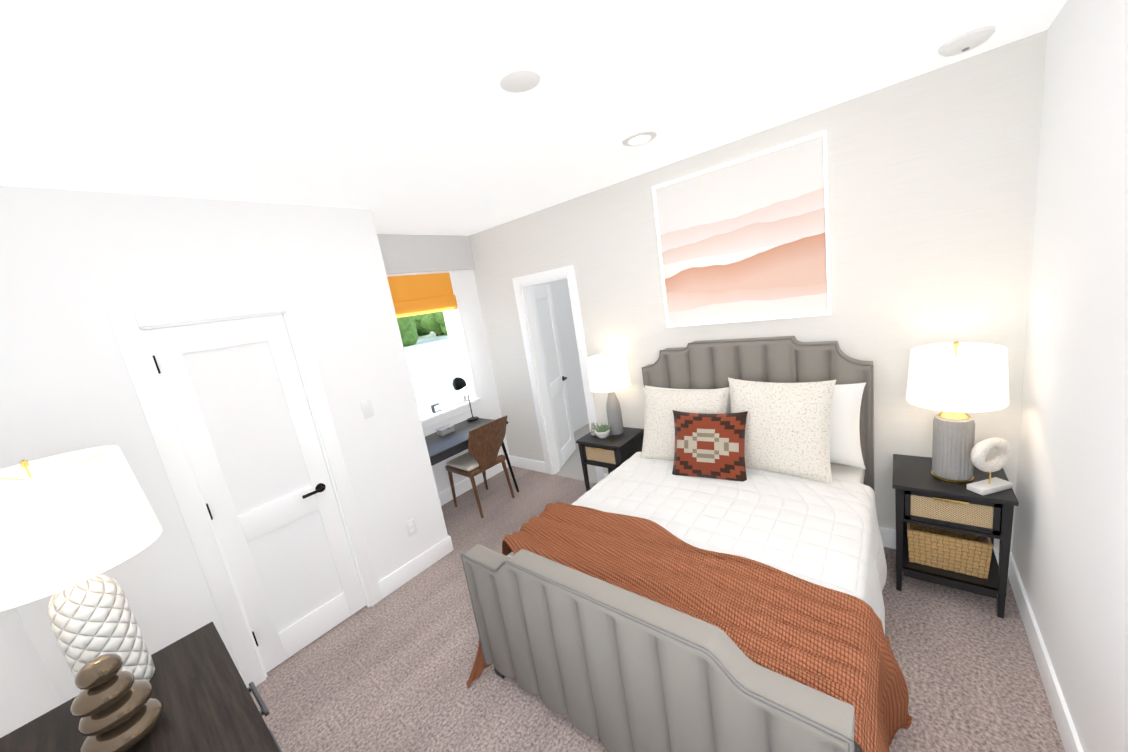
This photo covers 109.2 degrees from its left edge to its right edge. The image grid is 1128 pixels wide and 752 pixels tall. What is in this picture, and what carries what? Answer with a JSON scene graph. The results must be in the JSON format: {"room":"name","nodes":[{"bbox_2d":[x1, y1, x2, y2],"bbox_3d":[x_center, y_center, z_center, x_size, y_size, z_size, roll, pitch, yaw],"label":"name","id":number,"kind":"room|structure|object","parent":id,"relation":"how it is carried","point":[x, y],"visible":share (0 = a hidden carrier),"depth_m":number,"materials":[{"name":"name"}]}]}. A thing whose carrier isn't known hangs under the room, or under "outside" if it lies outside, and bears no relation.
{"room":"bedroom","nodes":[
{"label":"bedroom","id":0,"kind":"room"},
{"bbox_2d":[0,608,61,737],"bbox_3d":[-0.753,0.634,0.217,4.350,2.650,0.100,0,15,40],"label":"wall","id":1,"kind":"structure","parent":0,"point":[28,693],"depth_m":1.48,"materials":[{"name":"white paint"}]},
{"bbox_2d":[0,186,447,703],"bbox_3d":[-1.765,0.375,2.336,0.120,2.650,1.920,0,15,40],"label":"wall","id":2,"kind":"structure","parent":0,"point":[75,266],"depth_m":2.00,"materials":[{"name":"white paint"}]},
{"bbox_2d":[106,295,382,687],"bbox_3d":[-1.702,0.637,2.341,0.092,2.120,0.785,0,15,40],"label":"door","id":3,"kind":"structure","parent":2,"relation":"attached to","point":[229,412],"depth_m":2.29,"materials":[{"name":"white wood"}]},
{"bbox_2d":[360,399,373,417],"bbox_3d":[-1.342,0.225,2.740,0.010,0.115,0.070,0,15,40],"label":"switch plate","id":4,"kind":"object","parent":2,"relation":"attached to","point":[367,408],"visible":1,"depth_m":2.74,"materials":[{"name":"white plastic"}]},
{"bbox_2d":[405,518,416,536],"bbox_3d":[-1.139,1.133,2.992,0.008,0.115,0.070,0,15,40],"label":"electrical outlet plate","id":5,"kind":"object","parent":2,"relation":"attached to","point":[411,527],"visible":1,"depth_m":2.99,"materials":[{"name":"white plastic"}]},
{"bbox_2d":[378,535,453,597],"bbox_3d":[-1.106,1.432,3.030,0.017,0.130,0.590,0,15,40],"label":"baseboard","id":6,"kind":"structure","parent":2,"relation":"attached to","point":[443,547],"depth_m":3.01,"materials":[{"name":"white wood"}]},
{"bbox_2d":[377,234,588,493],"bbox_3d":[-0.829,-0.221,4.584,0.170,2.650,3.080,0,15,40],"label":"wall","id":7,"kind":"structure","parent":0,"point":[474,332],"depth_m":4.33,"materials":[{"name":"white paint"}]},
{"bbox_2d":[386,270,480,428],"bbox_3d":[-1.353,-0.266,3.971,0.150,1.475,0.930,0,15,40],"label":"window","id":8,"kind":"structure","parent":7,"relation":"in","point":[454,324],"depth_m":4.21,"materials":[{"name":"white"}]},
{"bbox_2d":[387,273,456,317],"bbox_3d":[-1.381,-0.777,3.825,0.050,0.370,0.780,0,15,40],"label":"blind","id":9,"kind":"object","parent":8,"relation":"attached to","point":[411,295],"visible":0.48,"depth_m":3.83,"materials":[{"name":"orange fabric"}]},
{"bbox_2d":[431,403,441,412],"bbox_3d":[-1.290,0.325,4.054,0.056,0.078,0.090,0,15,40],"label":"speaker","id":10,"kind":"object","parent":8,"relation":"on","point":[435,408],"visible":1,"depth_m":4.03,"materials":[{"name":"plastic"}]},
{"bbox_2d":[438,455,510,505],"bbox_3d":[-1.075,1.181,4.266,0.014,0.130,1.410,0,15,40],"label":"baseboard","id":11,"kind":"structure","parent":7,"relation":"attached to","point":[465,485],"depth_m":4.29,"materials":[{"name":"white wood"}]},
{"bbox_2d":[0,0,1066,235],"bbox_3d":[0.302,-1.321,2.069,5.120,0.100,5.130,0,15,40],"label":"ceiling","id":12,"kind":"structure","parent":0,"point":[406,116],"depth_m":1.47,"materials":[{"name":"white paint"}]},
{"bbox_2d":[499,68,540,92],"bbox_3d":[-0.159,-1.067,1.455,0.150,0.012,0.150,0,15,40],"label":"recessed light","id":13,"kind":"object","parent":12,"relation":"in","point":[519,80],"visible":1,"depth_m":1.44,"materials":[{"name":"white plastic"}]},
{"bbox_2d":[622,131,656,145],"bbox_3d":[0.418,-1.313,2.223,0.190,0.010,0.190,0,15,40],"label":"recessed light","id":14,"kind":"object","parent":12,"relation":"in","point":[639,138],"visible":0.98,"depth_m":2.21,"materials":[{"name":"white plastic"}]},
{"bbox_2d":[938,25,994,56],"bbox_3d":[1.689,-1.393,1.685,0.170,0.040,0.170,0,15,40],"label":"smoke detector","id":15,"kind":"object","parent":12,"relation":"attached to","point":[966,41],"visible":1,"depth_m":1.65,"materials":[{"name":"white plastic"}]},
{"bbox_2d":[554,424,597,483],"bbox_3d":[0.630,0.913,4.844,1.750,0.100,1.700,0,15,40],"label":"floor","id":16,"kind":"structure","parent":0,"point":[572,467],"depth_m":4.46,"materials":[{"name":"grey tile"}]},
{"bbox_2d":[250,466,1064,751],"bbox_3d":[0.199,1.554,1.966,5.120,0.100,3.430,0,15,40],"label":"floor carpet","id":17,"kind":"object","parent":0,"point":[391,672],"depth_m":2.01,"materials":[{"name":"grey carpet"}]},
{"bbox_2d":[0,622,281,751],"bbox_3d":[-0.804,1.393,0.931,1.405,0.920,0.498,0,15,40],"label":"dresser","id":18,"kind":"object","parent":17,"relation":"on","point":[201,691],"visible":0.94,"depth_m":1.11,"materials":[{"name":"brown wood"}]},
{"bbox_2d":[0,445,161,690],"bbox_3d":[-1.388,0.584,1.142,0.384,0.745,0.384,0,15,40],"label":"lamp","id":19,"kind":"object","parent":18,"relation":"on","point":[74,525],"visible":0.88,"depth_m":1.08,"materials":[{"name":"white fabric"}]},
{"bbox_2d":[70,653,163,751],"bbox_3d":[-1.153,0.830,1.020,0.152,0.244,0.152,0,15,40],"label":"stacked stones","id":20,"kind":"object","parent":18,"relation":"on","point":[114,708],"visible":1,"depth_m":0.99,"materials":[{"name":"brown stone"}]},
{"bbox_2d":[425,418,518,491],"bbox_3d":[-1.004,0.929,3.864,0.565,0.758,0.945,0,15,40],"label":"desk","id":21,"kind":"object","parent":17,"relation":"on","point":[440,448],"visible":0.38,"depth_m":3.68,"materials":[{"name":"grey wood"}]},
{"bbox_2d":[436,425,454,435],"bbox_3d":[-1.147,0.525,3.887,0.108,0.058,0.146,0,15,40],"label":"box","id":22,"kind":"object","parent":21,"relation":"on","point":[444,430],"visible":1,"depth_m":3.85,"materials":[{"name":"grey"}]},
{"bbox_2d":[452,377,478,420],"bbox_3d":[-1.012,0.234,4.120,0.168,0.490,0.232,0,15,40],"label":"desk lamp","id":23,"kind":"object","parent":21,"relation":"on","point":[459,383],"visible":1,"depth_m":4.00,"materials":[{"name":"black metal"}]},
{"bbox_2d":[445,415,514,517],"bbox_3d":[-0.807,0.834,3.863,0.591,0.878,0.449,0,15,40],"label":"chair","id":24,"kind":"object","parent":17,"relation":"on","point":[483,453],"visible":1,"depth_m":3.71,"materials":[{"name":"brown wood"}]},
{"bbox_2d":[576,425,643,491],"bbox_3d":[0.449,0.820,3.526,0.444,0.644,0.416,0,15,40],"label":"nightstand","id":25,"kind":"object","parent":17,"relation":"on","point":[626,444],"visible":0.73,"depth_m":3.37,"materials":[{"name":"black wood"}]},
{"bbox_2d":[590,423,595,435],"bbox_3d":[0.259,0.463,3.498,0.068,0.116,0.068,0,15,40],"label":"stones","id":26,"kind":"object","parent":25,"relation":"on","point":[593,429],"visible":0.73,"depth_m":3.48},
{"bbox_2d":[593,423,610,438],"bbox_3d":[0.330,0.459,3.409,0.154,0.137,0.143,0,15,40],"label":"potted plant","id":27,"kind":"object","parent":25,"relation":"on","point":[602,432],"visible":1,"depth_m":3.38,"materials":[{"name":"white ceramic"}]},
{"bbox_2d":[587,352,630,434],"bbox_3d":[0.405,0.151,3.420,0.354,0.705,0.354,0,15,40],"label":"lamp","id":28,"kind":"object","parent":25,"relation":"on","point":[608,373],"visible":1,"depth_m":3.27,"materials":[{"name":"white fabric"}]},
{"bbox_2d":[461,336,911,751],"bbox_3d":[0.687,0.666,2.154,1.794,1.398,2.094,0,15,40],"label":"bed","id":29,"kind":"object","parent":17,"relation":"on","point":[705,570],"visible":1,"depth_m":1.76,"materials":[{"name":"grey fabric"}]},
{"bbox_2d":[465,502,911,751],"bbox_3d":[0.409,1.131,1.823,1.794,0.702,1.027,0,15,40],"label":"throw","id":30,"kind":"object","parent":29,"relation":"on","point":[819,671],"depth_m":1.52,"materials":[{"name":"fabric"}]},
{"bbox_2d":[492,451,886,751],"bbox_3d":[0.703,1.043,2.169,1.607,0.603,1.480,0,15,40],"label":"duvet","id":31,"kind":"object","parent":29,"relation":"on","point":[825,532],"depth_m":1.98,"materials":[{"name":"white fabric"}]},
{"bbox_2d":[892,454,1018,618],"bbox_3d":[2.070,0.831,2.174,0.444,0.644,0.416,0,15,40],"label":"nightstand","id":32,"kind":"object","parent":17,"relation":"on","point":[924,496],"visible":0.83,"depth_m":2.03,"materials":[{"name":"black wood"}]},
{"bbox_2d":[907,523,992,578],"bbox_3d":[2.089,0.895,2.198,0.321,0.200,0.289,0,15,40],"label":"basket","id":33,"kind":"object","parent":32,"relation":"in","point":[960,552],"visible":0.75,"depth_m":2.10,"materials":[{"name":"beige wicker"}]},
{"bbox_2d":[906,341,1008,483],"bbox_3d":[1.960,0.178,2.014,0.368,0.715,0.368,0,15,40],"label":"lamp","id":34,"kind":"object","parent":32,"relation":"on","point":[956,382],"visible":0.98,"depth_m":1.94,"materials":[{"name":"white fabric"}]},
{"bbox_2d":[967,438,1012,494],"bbox_3d":[2.038,0.420,1.915,0.195,0.259,0.070,-10,11,-7],"label":"ring sculpture","id":35,"kind":"object","parent":32,"relation":"on","point":[980,452],"visible":1,"depth_m":1.90,"materials":[{"name":"white stone"}]},
{"bbox_2d":[469,30,1046,551],"bbox_3d":[0.746,-0.216,3.296,4.240,2.650,0.100,0,15,40],"label":"wall","id":36,"kind":"structure","parent":0,"point":[931,196],"depth_m":2.23,"materials":[{"name":"white paint"}]},
{"bbox_2d":[511,456,545,472],"bbox_3d":[-0.407,1.010,4.590,0.545,0.130,0.014,0,15,40],"label":"baseboard","id":37,"kind":"structure","parent":36,"relation":"attached to","point":[534,465],"depth_m":4.58,"materials":[{"name":"white wood"}]},
{"bbox_2d":[512,265,604,481],"bbox_3d":[0.103,-0.030,4.252,0.900,2.120,0.663,0,15,40],"label":"door frame","id":38,"kind":"structure","parent":36,"relation":"attached to","point":[550,396],"depth_m":4.24,"materials":[{"name":"white wood"}]},
{"bbox_2d":[652,130,830,327],"bbox_3d":[1.129,-0.868,2.660,1.055,1.020,0.042,0,15,40],"label":"canvas art","id":39,"kind":"object","parent":36,"relation":"attached to","point":[740,239],"visible":0.92,"depth_m":2.59,"materials":[{"name":"fabric"}]},
{"bbox_2d":[604,474,998,565],"bbox_3d":[1.429,1.022,3.059,2.675,0.130,0.014,0,15,40],"label":"baseboard","id":40,"kind":"structure","parent":36,"relation":"attached to","point":[888,536],"depth_m":2.53,"materials":[{"name":"white wood"}]},
{"bbox_2d":[1011,0,1127,751],"bbox_3d":[1.552,0.105,1.033,0.100,2.650,2.420,0,15,40],"label":"wall","id":41,"kind":"structure","parent":0,"point":[1069,552],"depth_m":1.30,"materials":[{"name":"white paint"}]},
{"bbox_2d":[1008,552,1083,751],"bbox_3d":[1.725,1.317,1.338,0.014,0.130,2.290,0,15,40],"label":"baseboard","id":42,"kind":"structure","parent":41,"relation":"attached to","point":[1066,728],"depth_m":1.64,"materials":[{"name":"white wood"}]},
{"label":"outside","id":43,"kind":"structure","parent":0,"visible":0},
{"bbox_2d":[404,332,460,410],"bbox_3d":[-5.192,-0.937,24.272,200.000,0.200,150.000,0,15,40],"label":"ground","id":44,"kind":"structure","parent":43,"point":[432,375],"depth_m":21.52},
{"bbox_2d":[397,311,447,346],"bbox_3d":[-0.821,-6.567,36.573,88.292,8.218,86.284,0,15,40],"label":"trees","id":45,"kind":"object","parent":44,"relation":"on","point":[412,328],"visible":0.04,"depth_m":56.21,"materials":[{"name":"green plant"}]}
]}

